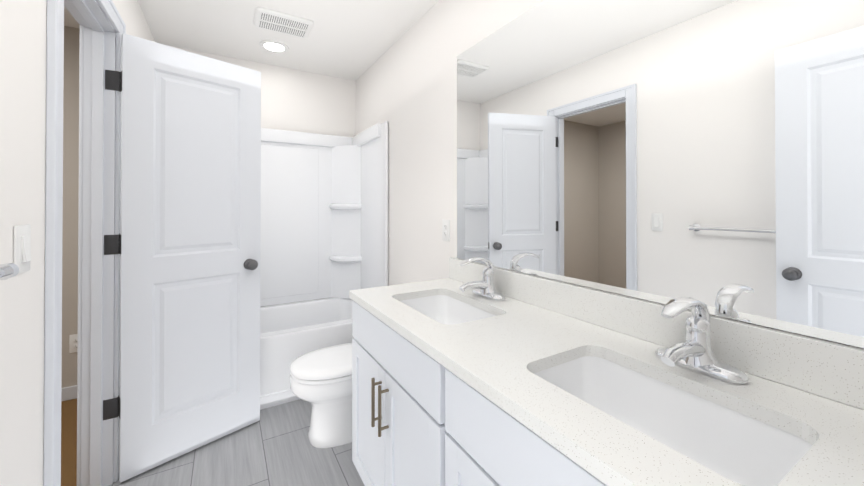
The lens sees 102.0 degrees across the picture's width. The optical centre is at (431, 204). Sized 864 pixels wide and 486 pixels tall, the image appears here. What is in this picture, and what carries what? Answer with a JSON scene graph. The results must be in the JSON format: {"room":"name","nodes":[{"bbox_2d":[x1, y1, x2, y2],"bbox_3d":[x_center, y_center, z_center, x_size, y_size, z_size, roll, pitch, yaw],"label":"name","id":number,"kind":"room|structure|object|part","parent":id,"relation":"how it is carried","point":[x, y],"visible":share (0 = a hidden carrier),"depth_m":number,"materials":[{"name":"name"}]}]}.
{"room":"bathroom","nodes":[
{"label":"bathroom","id":0,"kind":"room"},
{"bbox_2d":[0,0,154,485],"bbox_3d":[-1.211,0.045,1.093,0.105,2.430,3.220,0,0,-31],"label":"wall","id":1,"kind":"structure","parent":0,"point":[23,34],"depth_m":0.88,"materials":[{"name":"paint"}]},
{"bbox_2d":[0,263,18,279],"bbox_3d":[-0.711,0.131,0.422,0.073,0.048,0.658,0,0,-31],"label":"towel rail","id":2,"kind":"object","parent":1,"relation":"attached to","point":[9,270],"visible":1,"depth_m":0.69,"materials":[{"name":"silver metal"}]},
{"bbox_2d":[13,224,30,273],"bbox_3d":[-1.007,0.109,0.865,0.014,0.118,0.072,0,0,-31],"label":"light switch","id":3,"kind":"object","parent":1,"relation":"attached to","point":[22,249],"visible":0.9,"depth_m":0.85,"materials":[{"name":"white plastic"}]},
{"bbox_2d":[61,26,355,387],"bbox_3d":[-2.368,0.054,2.340,3.783,2.430,0.105,0,0,-31],"label":"wall","id":4,"kind":"structure","parent":0,"point":[300,101],"depth_m":2.83,"materials":[{"name":"paint"}]},
{"bbox_2d":[61,385,76,400],"bbox_3d":[-2.960,1.223,1.913,2.065,0.085,0.016,0,0,-31],"label":"baseboard","id":5,"kind":"structure","parent":4,"relation":"attached to","point":[69,393],"depth_m":2.26,"materials":[{"name":"white wood"}]},
{"bbox_2d":[69,334,77,352],"bbox_3d":[-2.327,0.908,2.292,0.072,0.118,0.009,0,0,-31],"label":"outlet","id":6,"kind":"object","parent":4,"relation":"attached to","point":[73,339],"visible":0.67,"depth_m":2.28,"materials":[{"name":"white plastic"}]},
{"bbox_2d":[108,399,364,485],"bbox_3d":[-0.497,1.288,1.507,1.613,0.050,3.430,0,0,-31],"label":"floor","id":7,"kind":"structure","parent":0,"point":[272,446],"depth_m":1.72,"materials":[{"name":"tile"}]},
{"bbox_2d":[290,343,351,447],"bbox_3d":[-0.427,0.913,2.021,0.736,0.708,0.454,0,0,-31],"label":"toilet","id":8,"kind":"object","parent":7,"relation":"on","point":[321,380],"visible":0.46,"depth_m":1.84,"materials":[{"name":"white ceramic"}]},
{"bbox_2d":[260,121,387,409],"bbox_3d":[-1.149,0.325,2.542,1.470,1.889,0.776,0,0,-31],"label":"tub","id":9,"kind":"object","parent":7,"relation":"on","point":[324,227],"visible":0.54,"depth_m":2.93,"materials":[{"name":"white plastic"}]},
{"bbox_2d":[352,300,606,485],"bbox_3d":[0.264,0.838,1.015,0.590,0.844,1.587,0,0,-31],"label":"bathroom vanity","id":10,"kind":"object","parent":7,"relation":"on","point":[420,417],"visible":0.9,"depth_m":0.98,"materials":[{"name":"white wood"}]},
{"bbox_2d":[349,257,863,485],"bbox_3d":[0.274,0.345,1.032,0.559,0.138,1.601,0,0,-31],"label":"countertop","id":11,"kind":"structure","parent":10,"relation":"on","point":[810,390],"depth_m":0.77,"materials":[{"name":"stone"}]},
{"bbox_2d":[400,295,495,324],"bbox_3d":[0.049,0.508,1.368,0.325,0.180,0.500,0,0,-31],"label":"sink","id":12,"kind":"object","parent":11,"relation":"in","point":[444,309],"visible":0.1,"depth_m":1.56,"materials":[{"name":"white ceramic"}]},
{"bbox_2d":[459,257,505,300],"bbox_3d":[0.190,0.302,1.452,0.175,0.169,0.184,0,0,-31],"label":"faucet","id":13,"kind":"object","parent":11,"relation":"on","point":[485,287],"visible":1,"depth_m":1.45,"materials":[{"name":"silver metal"}]},
{"bbox_2d":[534,356,811,485],"bbox_3d":[0.437,0.503,0.711,0.325,0.180,0.490,0,0,-31],"label":"sink","id":14,"kind":"object","parent":11,"relation":"in","point":[735,446],"visible":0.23,"depth_m":0.76,"materials":[{"name":"white ceramic"}]},
{"bbox_2d":[655,297,748,384],"bbox_3d":[0.578,0.298,0.795,0.175,0.169,0.184,0,0,-31],"label":"faucet","id":15,"kind":"object","parent":11,"relation":"on","point":[693,351],"visible":1,"depth_m":0.79,"materials":[{"name":"silver metal"}]},
{"bbox_2d":[64,0,438,80],"bbox_3d":[-1.477,-1.196,0.944,3.888,0.050,3.430,0,0,-31],"label":"ceiling","id":16,"kind":"structure","parent":0,"point":[354,40],"depth_m":2.32,"materials":[{"name":"paint"}]},
{"bbox_2d":[260,40,288,52],"bbox_3d":[-1.155,-1.154,2.563,0.196,0.012,0.196,0,0,-31],"label":"recessed light","id":17,"kind":"object","parent":16,"relation":"in","point":[274,46],"visible":1,"depth_m":2.55,"materials":[{"name":"white plastic"}]},
{"bbox_2d":[253,7,313,37],"bbox_3d":[-0.948,-1.151,2.237,0.335,0.022,0.250,0,0,-31],"label":"fan","id":18,"kind":"object","parent":16,"relation":"attached to","point":[280,22],"visible":1,"depth_m":2.20,"materials":[{"name":"white plastic"}]},
{"bbox_2d":[356,0,863,348],"bbox_3d":[0.152,0.051,1.898,0.105,2.430,3.430,0,0,-31],"label":"wall","id":19,"kind":"structure","parent":0,"point":[406,85],"depth_m":2.13,"materials":[{"name":"paint"}]},
{"bbox_2d":[442,219,449,241],"bbox_3d":[0.076,0.141,1.913,0.009,0.118,0.072,0,0,-31],"label":"outlet","id":20,"kind":"object","parent":19,"relation":"attached to","point":[445,229],"visible":1,"depth_m":1.91,"materials":[{"name":"white plastic"}]},
{"bbox_2d":[457,0,863,347],"bbox_3d":[0.517,-0.251,1.171,0.005,1.050,1.512,0,0,-31],"label":"mirror","id":21,"kind":"object","parent":19,"relation":"attached to","point":[709,154],"visible":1,"depth_m":0.93,"materials":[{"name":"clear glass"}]},
{"bbox_3d":[-1.327,-0.986,1.296,0.105,0.364,0.673,0,0,-31],"label":"wall","id":22,"kind":"structure","parent":0,"visible":0},
{"bbox_2d":[43,0,125,485],"bbox_3d":[-1.327,0.200,1.289,0.149,2.124,0.790,0,0,-31],"label":"door frame","id":23,"kind":"structure","parent":22,"relation":"attached to","point":[101,23],"depth_m":1.54,"materials":[{"name":"white wood"}]},
{"bbox_2d":[103,33,260,482],"bbox_3d":[-1.232,0.238,1.802,0.158,2.030,0.667,0,0,41],"label":"door","id":24,"kind":"structure","parent":22,"relation":"in","point":[190,234],"depth_m":1.76,"materials":[{"name":"white painted wood"},{"name":"dark pewter metal"}]},
{"bbox_3d":[-1.450,0.179,1.582,0.050,1.574,0.003,0,0,-31],"label":"door trim hinge leaves","id":25,"kind":"part","parent":24,"relation":"part of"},
{"bbox_3d":[-1.424,0.177,1.593,0.045,1.578,0.012,0,0,41],"label":"door hinges","id":26,"kind":"part","parent":24,"relation":"part of","materials":[{"name":"black metal"}]},
{"bbox_3d":[-1.044,0.340,2.018,0.158,0.062,0.094,0,0,41],"label":"knob","id":27,"kind":"part","parent":24,"relation":"part of","materials":[{"name":"grey metal"}]},
{"label":"outside","id":28,"kind":"structure","parent":0,"visible":0},
{"bbox_2d":[61,398,76,485],"bbox_3d":[-2.171,1.282,0.517,2.275,0.050,3.430,0,0,-31],"label":"floor","id":29,"kind":"structure","parent":28,"point":[68,442],"depth_m":1.86,"materials":[{"name":"brown wood"}]}
]}

